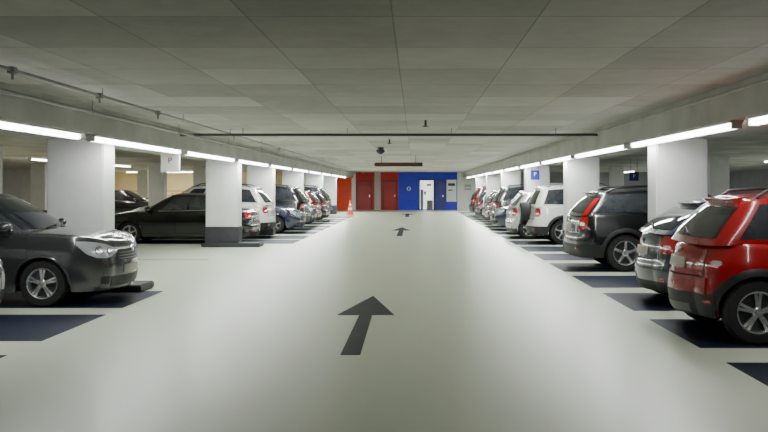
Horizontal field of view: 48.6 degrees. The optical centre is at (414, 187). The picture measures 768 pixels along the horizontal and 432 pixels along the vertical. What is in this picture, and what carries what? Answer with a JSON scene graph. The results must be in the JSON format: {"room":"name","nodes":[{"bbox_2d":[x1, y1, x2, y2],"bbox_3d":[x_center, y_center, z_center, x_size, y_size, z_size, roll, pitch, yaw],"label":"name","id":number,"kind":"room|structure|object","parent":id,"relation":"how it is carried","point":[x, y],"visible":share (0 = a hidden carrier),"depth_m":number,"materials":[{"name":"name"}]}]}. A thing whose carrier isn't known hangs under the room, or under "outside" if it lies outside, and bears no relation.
{"room":"parking garage","nodes":[
{"label":"parking garage","id":0,"kind":"room"},
{"bbox_2d":[3,168,30,203],"bbox_3d":[-24.100,0.200,26.000,0.200,3.200,72.000,0,0,0],"label":"wall","id":1,"kind":"structure","parent":0,"point":[16,182],"depth_m":51.45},
{"bbox_2d":[115,172,304,197],"bbox_3d":[-1.000,0.200,62.100,46.400,3.200,0.200,0,0,0],"label":"wall","id":2,"kind":"structure","parent":0,"point":[123,180],"depth_m":62.00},
{"bbox_2d":[0,118,82,138],"bbox_3d":[-4.600,-0.711,9.350,0.160,0.098,4.480,0,0,0],"label":"strip light","id":3,"kind":"object","parent":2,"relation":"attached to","point":[4,123],"visible":1,"depth_m":10.28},
{"bbox_2d":[0,122,29,131],"bbox_3d":[-4.600,-0.698,9.350,0.110,0.065,1.433,0,0,0],"label":"diffuser","id":4,"kind":"object","parent":3,"relation":"attached to","point":[16,126],"depth_m":9.71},
{"bbox_2d":[28,127,79,138],"bbox_3d":[-4.600,-0.698,10.843,0.110,0.065,1.433,0,0,0],"label":"diffuser","id":5,"kind":"object","parent":3,"relation":"attached to","point":[51,131],"depth_m":10.78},
{"bbox_2d":[85,134,181,153],"bbox_3d":[-4.600,-0.711,14.280,0.160,0.098,4.480,0,0,0],"label":"strip light","id":6,"kind":"object","parent":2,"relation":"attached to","point":[89,137],"visible":1,"depth_m":13.59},
{"bbox_2d":[91,137,127,145],"bbox_3d":[-4.600,-0.698,12.787,0.110,0.065,1.433,0,0,0],"label":"diffuser","id":7,"kind":"object","parent":6,"relation":"attached to","point":[107,140],"depth_m":12.70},
{"bbox_2d":[126,142,156,149],"bbox_3d":[-4.600,-0.698,14.280,0.110,0.065,1.433,0,0,0],"label":"diffuser","id":8,"kind":"object","parent":6,"relation":"attached to","point":[141,145],"depth_m":14.19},
{"bbox_2d":[154,147,179,153],"bbox_3d":[-4.600,-0.698,15.773,0.110,0.065,1.433,0,0,0],"label":"diffuser","id":9,"kind":"object","parent":6,"relation":"attached to","point":[163,149],"depth_m":15.73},
{"bbox_2d":[161,152,179,171],"bbox_3d":[-4.950,-0.540,17.197,0.380,0.440,0.066,0,0,0],"label":"hanging sign","id":10,"kind":"object","parent":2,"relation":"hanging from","point":[170,162],"visible":0.86,"depth_m":17.17,"materials":[{"name":"white paint"}]},
{"bbox_2d":[0,82,352,177],"bbox_3d":[-5.175,-0.955,26.000,1.350,0.390,72.000,0,0,0],"label":"beam","id":11,"kind":"structure","parent":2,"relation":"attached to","point":[14,108],"depth_m":12.99,"materials":[{"name":"concrete"}]},
{"bbox_2d":[181,150,235,161],"bbox_3d":[-4.600,-0.711,19.210,0.160,0.098,4.480,0,0,0],"label":"strip light","id":12,"kind":"object","parent":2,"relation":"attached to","point":[184,152],"visible":0.98,"depth_m":18.54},
{"bbox_2d":[188,152,204,156],"bbox_3d":[-4.600,-0.698,17.717,0.110,0.065,1.433,0,0,0],"label":"diffuser","id":13,"kind":"object","parent":12,"relation":"attached to","point":[197,154],"depth_m":17.76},
{"bbox_2d":[202,154,220,159],"bbox_3d":[-4.600,-0.698,19.210,0.110,0.065,1.433,0,0,0],"label":"diffuser","id":14,"kind":"object","parent":12,"relation":"attached to","point":[211,156],"depth_m":19.13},
{"bbox_2d":[235,159,268,166],"bbox_3d":[-4.600,-0.711,24.140,0.160,0.098,4.480,0,0,0],"label":"strip light","id":15,"kind":"object","parent":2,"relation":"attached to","point":[244,161],"visible":0.94,"depth_m":23.69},
{"bbox_2d":[337,178,351,209],"bbox_3d":[-5.460,0.225,61.970,1.680,2.750,0.060,0,0,0],"label":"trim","id":16,"kind":"structure","parent":2,"relation":"attached to","point":[344,185],"depth_m":61.94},
{"bbox_2d":[352,172,355,209],"bbox_3d":[-4.470,0.225,61.970,0.300,2.750,0.060,0,0,0],"label":"trim","id":17,"kind":"structure","parent":2,"relation":"attached to","point":[354,175],"depth_m":61.94,"materials":[{"name":"white paint"}]},
{"bbox_2d":[357,180,371,209],"bbox_3d":[-3.685,0.520,61.885,1.090,2.160,0.110,0,0,0],"label":"door","id":18,"kind":"structure","parent":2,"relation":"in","point":[364,187],"depth_m":61.90,"materials":[{"name":"red metal"}]},
{"bbox_2d":[356,172,374,209],"bbox_3d":[-3.635,0.225,61.970,1.370,2.750,0.060,0,0,0],"label":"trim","id":19,"kind":"structure","parent":2,"relation":"attached to","point":[365,175],"depth_m":61.94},
{"bbox_2d":[375,172,380,209],"bbox_3d":[-2.725,0.225,61.970,0.450,2.750,0.060,0,0,0],"label":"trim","id":20,"kind":"structure","parent":2,"relation":"attached to","point":[377,174],"depth_m":61.94,"materials":[{"name":"grey paint"}]},
{"bbox_2d":[381,172,397,209],"bbox_3d":[-1.860,0.225,61.970,1.280,2.750,0.060,0,0,0],"label":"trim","id":21,"kind":"structure","parent":2,"relation":"attached to","point":[384,175],"depth_m":61.94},
{"bbox_2d":[383,180,396,209],"bbox_3d":[-1.825,0.520,61.885,1.070,2.160,0.110,0,0,0],"label":"door","id":22,"kind":"structure","parent":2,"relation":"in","point":[389,186],"depth_m":61.90,"materials":[{"name":"red metal"}]},
{"bbox_2d":[419,180,433,209],"bbox_3d":[0.850,0.495,61.905,1.100,2.210,0.070,0,0,0],"label":"door","id":23,"kind":"structure","parent":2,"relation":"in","point":[426,187],"depth_m":61.93,"materials":[{"name":"paint"}]},
{"bbox_2d":[398,172,456,209],"bbox_3d":[0.930,0.225,61.970,4.300,2.750,0.060,0,0,0],"label":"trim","id":24,"kind":"structure","parent":2,"relation":"attached to","point":[407,200],"depth_m":61.94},
{"bbox_2d":[435,180,444,209],"bbox_3d":[1.825,0.520,61.885,0.770,2.160,0.110,0,0,0],"label":"door","id":25,"kind":"structure","parent":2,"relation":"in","point":[439,184],"depth_m":61.90,"materials":[{"name":"blue metal"}]},
{"bbox_2d":[447,180,455,201],"bbox_3d":[2.660,0.200,61.920,0.720,1.600,0.040,0,0,0],"label":"poster","id":26,"kind":"object","parent":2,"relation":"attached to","point":[451,184],"visible":1,"depth_m":61.91,"materials":[{"name":"paper"}]},
{"bbox_2d":[457,172,475,209],"bbox_3d":[3.990,0.225,61.970,1.820,2.750,0.060,0,0,0],"label":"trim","id":27,"kind":"structure","parent":2,"relation":"attached to","point":[463,196],"depth_m":61.94,"materials":[{"name":"white paint"}]},
{"bbox_2d":[541,155,575,163],"bbox_3d":[3.600,-0.711,21.580,0.160,0.098,4.480,0,0,0],"label":"strip light","id":28,"kind":"object","parent":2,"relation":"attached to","point":[567,157],"visible":0.91,"depth_m":21.02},
{"bbox_2d":[573,143,630,157],"bbox_3d":[3.600,-0.711,16.660,0.160,0.098,4.480,0,0,0],"label":"strip light","id":29,"kind":"object","parent":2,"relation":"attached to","point":[622,146],"visible":0.95,"depth_m":15.97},
{"bbox_2d":[575,152,591,157],"bbox_3d":[3.600,-0.698,18.153,0.110,0.065,1.433,0,0,0],"label":"diffuser","id":30,"kind":"object","parent":29,"relation":"attached to","point":[582,154],"depth_m":17.99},
{"bbox_2d":[589,149,608,154],"bbox_3d":[3.600,-0.698,16.660,0.110,0.065,1.433,0,0,0],"label":"diffuser","id":31,"kind":"object","parent":29,"relation":"attached to","point":[596,151],"depth_m":16.53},
{"bbox_2d":[605,146,624,151],"bbox_3d":[3.600,-0.698,15.167,0.110,0.065,1.433,0,0,0],"label":"diffuser","id":32,"kind":"object","parent":29,"relation":"attached to","point":[610,148],"depth_m":15.16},
{"bbox_2d":[463,72,767,177],"bbox_3d":[4.150,-0.955,26.000,1.300,0.390,72.000,0,0,0],"label":"beam","id":33,"kind":"structure","parent":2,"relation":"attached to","point":[739,105],"depth_m":12.07,"materials":[{"name":"concrete"}]},
{"bbox_2d":[465,79,767,172],"bbox_3d":[3.480,-1.060,30.500,0.038,0.040,57.000,0,0,0],"label":"cable conduit","id":34,"kind":"object","parent":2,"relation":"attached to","point":[765,80],"visible":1,"depth_m":11.52,"materials":[{"name":"metal"}]},
{"bbox_2d":[629,120,743,147],"bbox_3d":[3.600,-0.711,11.740,0.160,0.098,4.480,0,0,0],"label":"strip light","id":35,"kind":"object","parent":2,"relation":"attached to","point":[728,125],"visible":1,"depth_m":10.94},
{"bbox_2d":[631,139,658,146],"bbox_3d":[3.600,-0.698,13.233,0.110,0.065,1.433,0,0,0],"label":"diffuser","id":36,"kind":"object","parent":35,"relation":"attached to","point":[642,142],"depth_m":13.21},
{"bbox_2d":[657,132,694,142],"bbox_3d":[3.600,-0.698,11.740,0.110,0.065,1.433,0,0,0],"label":"diffuser","id":37,"kind":"object","parent":35,"relation":"attached to","point":[673,136],"depth_m":11.66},
{"bbox_2d":[690,123,734,135],"bbox_3d":[3.600,-0.698,10.247,0.110,0.065,1.433,0,0,0],"label":"diffuser","id":38,"kind":"object","parent":35,"relation":"attached to","point":[716,127],"depth_m":10.16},
{"bbox_2d":[745,112,767,125],"bbox_3d":[3.600,-0.711,6.820,0.160,0.098,4.480,0,0,0],"label":"strip light","id":39,"kind":"object","parent":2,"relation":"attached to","point":[758,119],"visible":1,"depth_m":8.80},
{"bbox_2d":[749,116,767,124],"bbox_3d":[3.600,-0.698,8.313,0.110,0.065,1.433,0,0,0],"label":"diffuser","id":40,"kind":"object","parent":39,"relation":"attached to","point":[753,120],"depth_m":8.80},
{"bbox_2d":[0,210,767,431],"bbox_3d":[-1.000,1.700,26.000,46.000,0.200,72.000,0,0,0],"label":"floor","id":41,"kind":"structure","parent":0,"point":[483,333],"depth_m":8.47,"materials":[{"name":"concrete"}]},
{"bbox_2d":[0,146,2,192],"bbox_3d":[-11.650,0.225,23.060,0.724,2.750,0.524,0,0,0],"label":"pillar","id":42,"kind":"structure","parent":41,"relation":"on","point":[1,147],"depth_m":23.23,"materials":[{"name":"white paint"}]},
{"bbox_2d":[31,164,46,212],"bbox_3d":[-17.850,0.225,40.480,0.724,2.750,0.524,0,0,0],"label":"pillar","id":43,"kind":"structure","parent":41,"relation":"on","point":[38,171],"depth_m":40.23,"materials":[{"name":"white paint"}]},
{"bbox_2d":[0,314,105,340],"bbox_3d":[-6.600,1.598,9.800,5.400,0.004,1.850,0,0,0],"label":"bay marking","id":44,"kind":"object","parent":41,"relation":"on","point":[13,327],"visible":1,"depth_m":9.94,"materials":[{"name":"paint"}]},
{"bbox_2d":[0,259,4,301],"bbox_3d":[-6.858,0.835,9.704,4.032,1.521,2.065,0,0,-4],"label":"hatchback","id":45,"kind":"object","parent":44,"relation":"on","point":[2,269],"visible":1,"depth_m":10.23,"materials":[{"name":"white paint"}]},
{"bbox_2d":[0,291,162,307],"bbox_3d":[-6.600,1.598,12.250,5.400,0.004,1.850,0,0,0],"label":"bay marking","id":46,"kind":"object","parent":41,"relation":"on","point":[15,299],"visible":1,"depth_m":12.06,"materials":[{"name":"paint"}]},
{"bbox_2d":[0,193,137,306],"bbox_3d":[-6.182,0.823,12.267,4.284,1.546,2.096,0,0,4],"label":"car","id":47,"kind":"object","parent":46,"relation":"on","point":[43,258],"visible":0.98,"depth_m":11.44,"materials":[{"name":"grey paint"}]},
{"bbox_2d":[0,222,12,232],"bbox_3d":[-5.435,0.528,11.301,0.180,0.164,0.263,0,0,0],"label":"mirror","id":48,"kind":"object","parent":47,"relation":"attached to","point":[5,227],"depth_m":11.22,"materials":[{"name":"grey paint"}]},
{"bbox_2d":[115,243,136,258],"bbox_3d":[-4.124,0.922,12.220,0.137,0.198,0.855,0,0,0],"label":"grille","id":49,"kind":"object","parent":47,"relation":"attached to","point":[122,250],"depth_m":12.03,"materials":[{"name":"silver metal"}]},
{"bbox_2d":[47,139,153,291],"bbox_3d":[-4.990,0.420,13.350,1.580,2.360,0.700,0,0,0],"label":"pillar","id":50,"kind":"structure","parent":41,"relation":"on","point":[80,172],"depth_m":13.10,"materials":[{"name":"white paint"}]},
{"bbox_2d":[115,190,147,213],"bbox_3d":[-14.198,0.835,42.046,4.032,1.521,2.065,0,0,4],"label":"hatchback","id":51,"kind":"object","parent":41,"relation":"on","point":[125,200],"visible":0.19,"depth_m":41.22,"materials":[{"name":"black paint"}]},
{"bbox_2d":[137,170,147,198],"bbox_3d":[-17.850,0.225,55.900,0.724,2.750,0.524,0,0,0],"label":"pillar","id":52,"kind":"structure","parent":41,"relation":"on","point":[142,175],"depth_m":55.65,"materials":[{"name":"white paint"}]},
{"bbox_2d":[148,162,166,205],"bbox_3d":[-11.650,0.225,38.480,0.724,2.750,0.524,0,0,0],"label":"pillar","id":53,"kind":"structure","parent":41,"relation":"on","point":[157,180],"depth_m":38.23,"materials":[{"name":"white paint"}]},
{"bbox_2d":[193,167,205,185],"bbox_3d":[-11.650,0.225,46.190,0.724,2.750,0.524,0,0,0],"label":"pillar","id":54,"kind":"structure","parent":41,"relation":"on","point":[199,173],"depth_m":45.94,"materials":[{"name":"white paint"}]},
{"bbox_2d":[136,240,299,243],"bbox_3d":[-6.400,1.598,25.300,5.800,0.004,1.850,0,0,0],"label":"bay marking","id":55,"kind":"object","parent":41,"relation":"on","point":[139,241],"visible":0.57,"depth_m":25.36,"materials":[{"name":"paint"}]},
{"bbox_2d":[115,193,260,241],"bbox_3d":[-6.852,0.873,25.145,4.532,1.445,2.096,0,0,-3],"label":"sedan","id":56,"kind":"object","parent":55,"relation":"on","point":[182,214],"visible":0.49,"depth_m":24.26,"materials":[{"name":"black paint"}]},
{"bbox_2d":[154,236,308,238],"bbox_3d":[-6.400,1.598,27.500,5.800,0.004,1.850,0,0,0],"label":"bay marking","id":57,"kind":"object","parent":41,"relation":"on","point":[251,237],"visible":0.36,"depth_m":27.41,"materials":[{"name":"paint"}]},
{"bbox_2d":[132,183,275,237],"bbox_3d":[-6.875,0.715,27.597,4.687,1.761,2.206,0,0,-3],"label":"car","id":58,"kind":"object","parent":57,"relation":"on","point":[253,197],"visible":0.22,"depth_m":26.84,"materials":[{"name":"white paint"}]},
{"bbox_2d":[201,160,263,246],"bbox_3d":[-4.990,0.420,23.300,1.580,2.360,0.700,0,0,0],"label":"pillar","id":59,"kind":"structure","parent":41,"relation":"on","point":[223,228],"depth_m":23.05,"materials":[{"name":"white paint"}]},
{"bbox_2d":[247,166,275,234],"bbox_3d":[-5.240,0.420,28.950,0.904,2.360,0.524,0,0,0],"label":"pillar","id":60,"kind":"structure","parent":41,"relation":"on","point":[260,176],"depth_m":28.70,"materials":[{"name":"white paint"}]},
{"bbox_2d":[282,170,303,193],"bbox_3d":[-5.240,0.420,36.500,0.904,2.360,0.524,0,0,0],"label":"pillar","id":61,"kind":"structure","parent":41,"relation":"on","point":[289,177],"depth_m":36.25,"materials":[{"name":"white paint"}]},
{"bbox_2d":[276,231,319,233],"bbox_3d":[-6.400,1.598,30.400,5.800,0.004,1.850,0,0,0],"label":"bay marking","id":62,"kind":"object","parent":41,"relation":"on","point":[281,232],"visible":0.36,"depth_m":30.48,"materials":[{"name":"paint"}]},
{"bbox_2d":[275,205,305,232],"bbox_3d":[-6.198,0.853,30.647,4.532,1.486,2.096,0,0,3],"label":"estate car","id":63,"kind":"object","parent":62,"relation":"on","point":[286,217],"visible":0.3,"depth_m":29.81,"materials":[{"name":"blue paint"}]},
{"bbox_2d":[286,228,325,230],"bbox_3d":[-6.400,1.598,32.900,5.800,0.004,1.850,0,0,0],"label":"bay marking","id":64,"kind":"object","parent":41,"relation":"on","point":[289,229],"visible":0.36,"depth_m":32.69,"materials":[{"name":"paint"}]},
{"bbox_2d":[275,184,310,222],"bbox_3d":[-6.425,0.715,33.147,4.687,1.761,2.206,0,0,-3],"label":"car","id":65,"kind":"object","parent":64,"relation":"on","point":[285,195],"visible":0.17,"depth_m":32.34,"materials":[{"name":"black paint"}]},
{"bbox_2d":[305,173,322,218],"bbox_3d":[-5.240,0.420,44.200,0.904,2.360,0.524,0,0,0],"label":"pillar","id":66,"kind":"structure","parent":41,"relation":"on","point":[310,178],"depth_m":43.95,"materials":[{"name":"white paint"}]},
{"bbox_2d":[298,226,330,227],"bbox_3d":[-6.400,1.598,35.200,5.800,0.004,1.850,0,0,0],"label":"bay marking","id":67,"kind":"object","parent":41,"relation":"on","point":[304,226],"visible":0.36,"depth_m":34.34,"materials":[{"name":"paint"}]},
{"bbox_2d":[309,203,316,221],"bbox_3d":[-6.222,0.823,35.347,4.284,1.546,2.096,0,0,4],"label":"hatchback","id":68,"kind":"object","parent":67,"relation":"on","point":[312,209],"visible":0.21,"depth_m":34.92,"materials":[{"name":"grey paint"}]},
{"bbox_2d":[305,223,336,224],"bbox_3d":[-6.400,1.598,38.100,5.800,0.004,1.850,0,0,0],"label":"bay marking","id":69,"kind":"object","parent":41,"relation":"on","point":[309,223],"visible":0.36,"depth_m":37.18,"materials":[{"name":"paint"}]},
{"bbox_2d":[304,190,321,223],"bbox_3d":[-6.202,0.835,38.146,4.032,1.521,2.065,0,0,-4],"label":"hatchback","id":70,"kind":"object","parent":69,"relation":"on","point":[311,198],"visible":0.22,"depth_m":37.52,"materials":[{"name":"red paint"}]},
{"bbox_2d":[323,175,336,213],"bbox_3d":[-5.240,0.420,51.900,0.904,2.360,0.524,0,0,0],"label":"pillar","id":71,"kind":"structure","parent":41,"relation":"on","point":[329,182],"depth_m":51.65,"materials":[{"name":"white paint"}]},
{"bbox_2d":[338,296,393,354],"bbox_3d":[-0.620,1.598,10.375,0.720,0.004,4.450,0,0,0],"label":"arrow","id":72,"kind":"object","parent":41,"relation":"on","point":[365,309],"depth_m":10.39,"materials":[{"name":"paint"}]},
{"bbox_2d":[468,217,485,218],"bbox_3d":[5.525,1.598,45.400,5.350,0.004,1.850,0,0,0],"label":"bay marking","id":73,"kind":"object","parent":41,"relation":"on","point":[468,217],"visible":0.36,"depth_m":44.48,"materials":[{"name":"paint"}]},
{"bbox_2d":[475,190,485,216],"bbox_3d":[5.202,0.835,45.354,4.032,1.521,2.065,0,0,-4],"label":"hatchback","id":74,"kind":"object","parent":73,"relation":"on","point":[481,199],"visible":0.14,"depth_m":44.76,"materials":[{"name":"silver paint"}]},
{"bbox_2d":[475,175,485,213],"bbox_3d":[4.120,0.420,51.900,0.824,2.360,0.524,0,0,0],"label":"pillar","id":75,"kind":"structure","parent":41,"relation":"on","point":[480,180],"depth_m":51.65,"materials":[{"name":"white paint"}]},
{"bbox_2d":[486,173,500,197],"bbox_3d":[4.120,0.420,44.190,0.824,2.360,0.524,0,0,0],"label":"pillar","id":76,"kind":"structure","parent":41,"relation":"on","point":[493,181],"depth_m":43.94,"materials":[{"name":"white paint"}]},
{"bbox_2d":[484,226,505,227],"bbox_3d":[5.525,1.598,35.120,5.350,0.004,1.850,0,0,0],"label":"bay marking","id":77,"kind":"object","parent":41,"relation":"on","point":[484,226],"visible":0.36,"depth_m":35.23,"materials":[{"name":"paint"}]},
{"bbox_2d":[489,184,523,215],"bbox_3d":[5.425,0.715,35.167,4.687,1.761,2.206,0,0,3],"label":"car","id":78,"kind":"object","parent":77,"relation":"on","point":[503,197],"visible":0.18,"depth_m":34.40,"materials":[{"name":"grey paint"}]},
{"bbox_2d":[489,229,507,230],"bbox_3d":[5.525,1.598,32.550,5.350,0.004,1.850,0,0,0],"label":"bay marking","id":79,"kind":"object","parent":41,"relation":"on","point":[489,229],"visible":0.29,"depth_m":32.69,"materials":[{"name":"paint"}]},
{"bbox_2d":[490,206,507,225],"bbox_3d":[5.148,0.853,32.597,4.532,1.486,2.096,0,0,-3],"label":"estate car","id":80,"kind":"object","parent":79,"relation":"on","point":[497,217],"visible":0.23,"depth_m":31.85,"materials":[{"name":"blue paint"}]},
{"bbox_2d":[501,170,520,186],"bbox_3d":[4.120,0.420,36.480,0.824,2.360,0.524,0,0,0],"label":"pillar","id":81,"kind":"structure","parent":41,"relation":"on","point":[513,177],"depth_m":36.23,"materials":[{"name":"white paint"}]},
{"bbox_2d":[501,236,545,238],"bbox_3d":[5.525,1.598,27.410,5.350,0.004,1.850,0,0,0],"label":"bay marking","id":82,"kind":"object","parent":41,"relation":"on","point":[505,237],"visible":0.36,"depth_m":27.41,"materials":[{"name":"paint"}]},
{"bbox_2d":[506,191,536,238],"bbox_3d":[4.952,0.835,27.456,4.032,1.521,2.065,0,0,4],"label":"hatchback","id":83,"kind":"object","parent":82,"relation":"on","point":[513,225],"visible":0.27,"depth_m":26.73,"materials":[{"name":"silver paint"}]},
{"bbox_2d":[510,241,562,244],"bbox_3d":[5.525,1.598,24.840,5.350,0.004,1.850,0,0,0],"label":"bay marking","id":84,"kind":"object","parent":41,"relation":"on","point":[514,242],"visible":0.36,"depth_m":24.44,"materials":[{"name":"paint"}]},
{"bbox_2d":[518,183,611,243],"bbox_3d":[5.329,0.715,24.904,4.580,1.761,2.145,0,0,4],"label":"car","id":85,"kind":"object","parent":84,"relation":"on","point":[543,214],"visible":0.3,"depth_m":24.09,"materials":[{"name":"white paint"}]},
{"bbox_2d":[524,165,549,235],"bbox_3d":[4.120,0.420,28.770,0.824,2.360,0.524,0,0,0],"label":"pillar","id":86,"kind":"structure","parent":41,"relation":"on","point":[544,170],"depth_m":28.52,"materials":[{"name":"white paint"}]},
{"bbox_2d":[519,246,562,251],"bbox_3d":[5.525,1.598,22.270,5.350,0.004,1.850,0,0,0],"label":"bay marking","id":87,"kind":"object","parent":41,"relation":"on","point":[527,248],"visible":0.36,"depth_m":22.42,"materials":[{"name":"paint"}]},
{"bbox_2d":[533,254,593,259],"bbox_3d":[5.525,1.598,19.700,5.350,0.004,1.850,0,0,0],"label":"bay marking","id":88,"kind":"object","parent":41,"relation":"on","point":[542,256],"visible":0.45,"depth_m":19.52,"materials":[{"name":"paint"}]},
{"bbox_2d":[563,157,598,252],"bbox_3d":[4.120,0.420,21.060,0.824,2.360,0.524,0,0,0],"label":"pillar","id":89,"kind":"structure","parent":41,"relation":"on","point":[581,175],"depth_m":20.81,"materials":[{"name":"white paint"}]},
{"bbox_2d":[549,263,634,271],"bbox_3d":[5.525,1.598,17.130,5.350,0.004,1.850,0,0,0],"label":"bay marking","id":90,"kind":"object","parent":41,"relation":"on","point":[566,267],"visible":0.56,"depth_m":17.06,"materials":[{"name":"paint"}]},
{"bbox_2d":[564,185,712,271],"bbox_3d":[5.375,0.768,17.147,4.687,1.656,2.206,0,0,3],"label":"car","id":91,"kind":"object","parent":90,"relation":"on","point":[603,226],"visible":0.48,"depth_m":16.27,"materials":[{"name":"black paint"}]},
{"bbox_2d":[578,216,587,229],"bbox_3d":[3.243,0.666,16.344,0.101,0.260,0.267,0,0,-30],"label":"tail light","id":92,"kind":"object","parent":91,"relation":"attached to","point":[583,220],"depth_m":16.30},
{"bbox_2d":[582,198,599,215],"bbox_3d":[3.388,0.364,16.360,0.359,0.344,0.111,0,0,-24],"label":"tail light","id":93,"kind":"object","parent":91,"relation":"attached to","point":[592,208],"depth_m":16.32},
{"bbox_2d":[573,276,642,287],"bbox_3d":[5.525,1.598,14.560,5.350,0.004,1.850,0,0,0],"label":"bay marking","id":94,"kind":"object","parent":41,"relation":"on","point":[592,281],"visible":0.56,"depth_m":14.51,"materials":[{"name":"paint"}]},
{"bbox_2d":[609,167,623,188],"bbox_3d":[10.950,0.225,46.190,0.724,2.750,0.524,0,0,0],"label":"pillar","id":95,"kind":"structure","parent":41,"relation":"on","point":[616,174],"depth_m":45.94,"materials":[{"name":"white paint"}]},
{"bbox_2d":[603,293,678,310],"bbox_3d":[5.525,1.598,11.990,5.350,0.004,1.850,0,0,0],"label":"bay marking","id":96,"kind":"object","parent":41,"relation":"on","point":[634,301],"visible":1,"depth_m":11.95,"materials":[{"name":"paint"}]},
{"bbox_2d":[634,198,705,294],"bbox_3d":[5.154,0.851,12.048,4.029,1.491,2.064,0,0,4],"label":"hatchback","id":97,"kind":"object","parent":96,"relation":"on","point":[656,245],"visible":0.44,"depth_m":11.64,"materials":[{"name":"silver paint"}]},
{"bbox_2d":[660,236,676,253],"bbox_3d":[3.383,0.761,11.334,0.091,0.230,0.307,0,0,-30],"label":"tail light","id":98,"kind":"object","parent":97,"relation":"attached to","point":[667,244],"depth_m":11.32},
{"bbox_2d":[648,139,707,291],"bbox_3d":[4.120,0.420,13.350,0.824,2.360,0.524,0,0,0],"label":"pillar","id":99,"kind":"structure","parent":41,"relation":"on","point":[677,169],"depth_m":13.10,"materials":[{"name":"white paint"}]},
{"bbox_2d":[649,319,767,347],"bbox_3d":[5.525,1.598,9.420,5.350,0.004,1.850,0,0,0],"label":"bay marking","id":100,"kind":"object","parent":41,"relation":"on","point":[713,334],"visible":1,"depth_m":9.32,"materials":[{"name":"paint"}]},
{"bbox_2d":[667,187,767,344],"bbox_3d":[4.894,0.789,9.402,4.095,1.614,2.084,0,0,-4],"label":"car","id":101,"kind":"object","parent":100,"relation":"on","point":[718,269],"visible":1,"depth_m":8.77,"materials":[{"name":"red paint"}]},
{"bbox_2d":[705,247,731,272],"bbox_3d":[3.131,0.741,8.770,0.105,0.250,0.297,0,0,-33],"label":"tail light","id":102,"kind":"object","parent":101,"relation":"attached to","point":[717,259],"depth_m":8.74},
{"bbox_2d":[708,156,729,195],"bbox_3d":[10.950,0.225,30.770,0.724,2.750,0.524,0,0,0],"label":"pillar","id":103,"kind":"structure","parent":41,"relation":"on","point":[718,166],"depth_m":30.52,"materials":[{"name":"white paint"}]},
{"bbox_2d":[727,362,767,385],"bbox_3d":[5.525,1.598,6.850,5.350,0.004,1.850,0,0,0],"label":"bay marking","id":104,"kind":"object","parent":41,"relation":"on","point":[758,371],"visible":1,"depth_m":7.47,"materials":[{"name":"paint"}]},
{"bbox_3d":[-6.400,1.598,40.600,5.800,0.004,1.850,0,0,0],"label":"bay marking","id":105,"kind":"object","parent":41,"relation":"on","visible":0},
{"bbox_2d":[311,191,329,217],"bbox_3d":[-6.352,0.853,40.647,4.532,1.486,2.096,0,0,-3],"label":"estate car","id":106,"kind":"object","parent":105,"relation":"on","point":[324,205],"visible":0.16,"depth_m":39.97,"materials":[{"name":"black paint"}]},
{"bbox_3d":[5.525,1.598,37.690,5.350,0.004,1.850,0,0,0],"label":"bay marking","id":107,"kind":"object","parent":41,"relation":"on","visible":0},
{"bbox_2d":[484,191,497,219],"bbox_3d":[5.102,0.835,37.736,4.032,1.521,2.065,0,0,4],"label":"hatchback","id":108,"kind":"object","parent":107,"relation":"on","point":[487,207],"visible":0.09,"depth_m":37.27,"materials":[{"name":"blue paint"}]},
{"bbox_2d":[0,0,767,171],"bbox_3d":[-1.000,-1.275,26.000,46.000,0.250,72.000,0,0,0],"label":"ceiling","id":109,"kind":"structure","parent":0,"point":[240,66],"depth_m":8.05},
{"bbox_2d":[0,88,354,173],"bbox_3d":[-4.250,-1.059,31.000,0.065,0.182,58.000,0,0,0],"label":"ceiling pipe","id":110,"kind":"object","parent":109,"relation":"hanging from","point":[4,91],"visible":0.99,"depth_m":12.10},
{"bbox_2d":[0,65,362,172],"bbox_3d":[-3.600,-1.060,31.000,0.064,0.180,58.000,0,0,0],"label":"ceiling pipe","id":111,"kind":"object","parent":109,"relation":"hanging from","point":[12,70],"visible":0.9,"depth_m":9.94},
{"bbox_2d":[180,128,597,135],"bbox_3d":[-0.500,-1.072,16.300,8.000,0.156,0.052,0,0,0],"label":"pipe","id":112,"kind":"object","parent":109,"relation":"hanging from","point":[347,133],"visible":0.98,"depth_m":16.28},
{"bbox_2d":[374,155,422,165],"bbox_3d":[-0.580,-0.955,30.000,1.700,0.390,0.100,0,0,0],"label":"bar","id":113,"kind":"object","parent":109,"relation":"hanging from","point":[381,163],"visible":1,"depth_m":29.95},
{"bbox_2d":[629,158,638,180],"bbox_3d":[8.500,-0.715,32.997,0.360,0.870,0.066,0,0,0],"label":"sign","id":114,"kind":"object","parent":109,"relation":"hanging from","point":[633,176],"visible":1,"depth_m":32.97,"materials":[{"name":"blue plastic"}]},
{"bbox_2d":[521,172,647,187],"bbox_3d":[13.450,0.225,61.970,17.100,2.750,0.060,0,0,0],"label":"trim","id":115,"kind":"structure","parent":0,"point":[555,177],"depth_m":61.94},
{"bbox_2d":[730,170,767,193],"bbox_3d":[22.100,0.200,26.000,0.200,3.200,72.000,0,0,0],"label":"wall","id":116,"kind":"structure","parent":0,"point":[752,178],"depth_m":56.07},
{"bbox_3d":[-6.400,1.598,42.900,5.800,0.004,1.850,0,0,0],"label":"bay marking","id":117,"kind":"object","parent":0,"visible":0},
{"bbox_2d":[304,185,331,214],"bbox_3d":[-6.525,0.715,42.947,4.687,1.761,2.206,0,0,-3],"label":"car","id":118,"kind":"object","parent":117,"relation":"on","point":[321,190],"visible":0.1,"depth_m":42.29,"materials":[{"name":"grey paint"}]},
{"bbox_3d":[5.525,1.598,47.970,5.350,0.004,1.850,0,0,0],"label":"bay marking","id":119,"kind":"object","parent":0,"visible":0},
{"bbox_2d":[470,186,485,211],"bbox_3d":[5.425,0.715,47.923,4.687,1.761,2.206,0,0,-3],"label":"car","id":120,"kind":"object","parent":119,"relation":"on","point":[479,191],"visible":0.22,"depth_m":47.26,"materials":[{"name":"red paint"}]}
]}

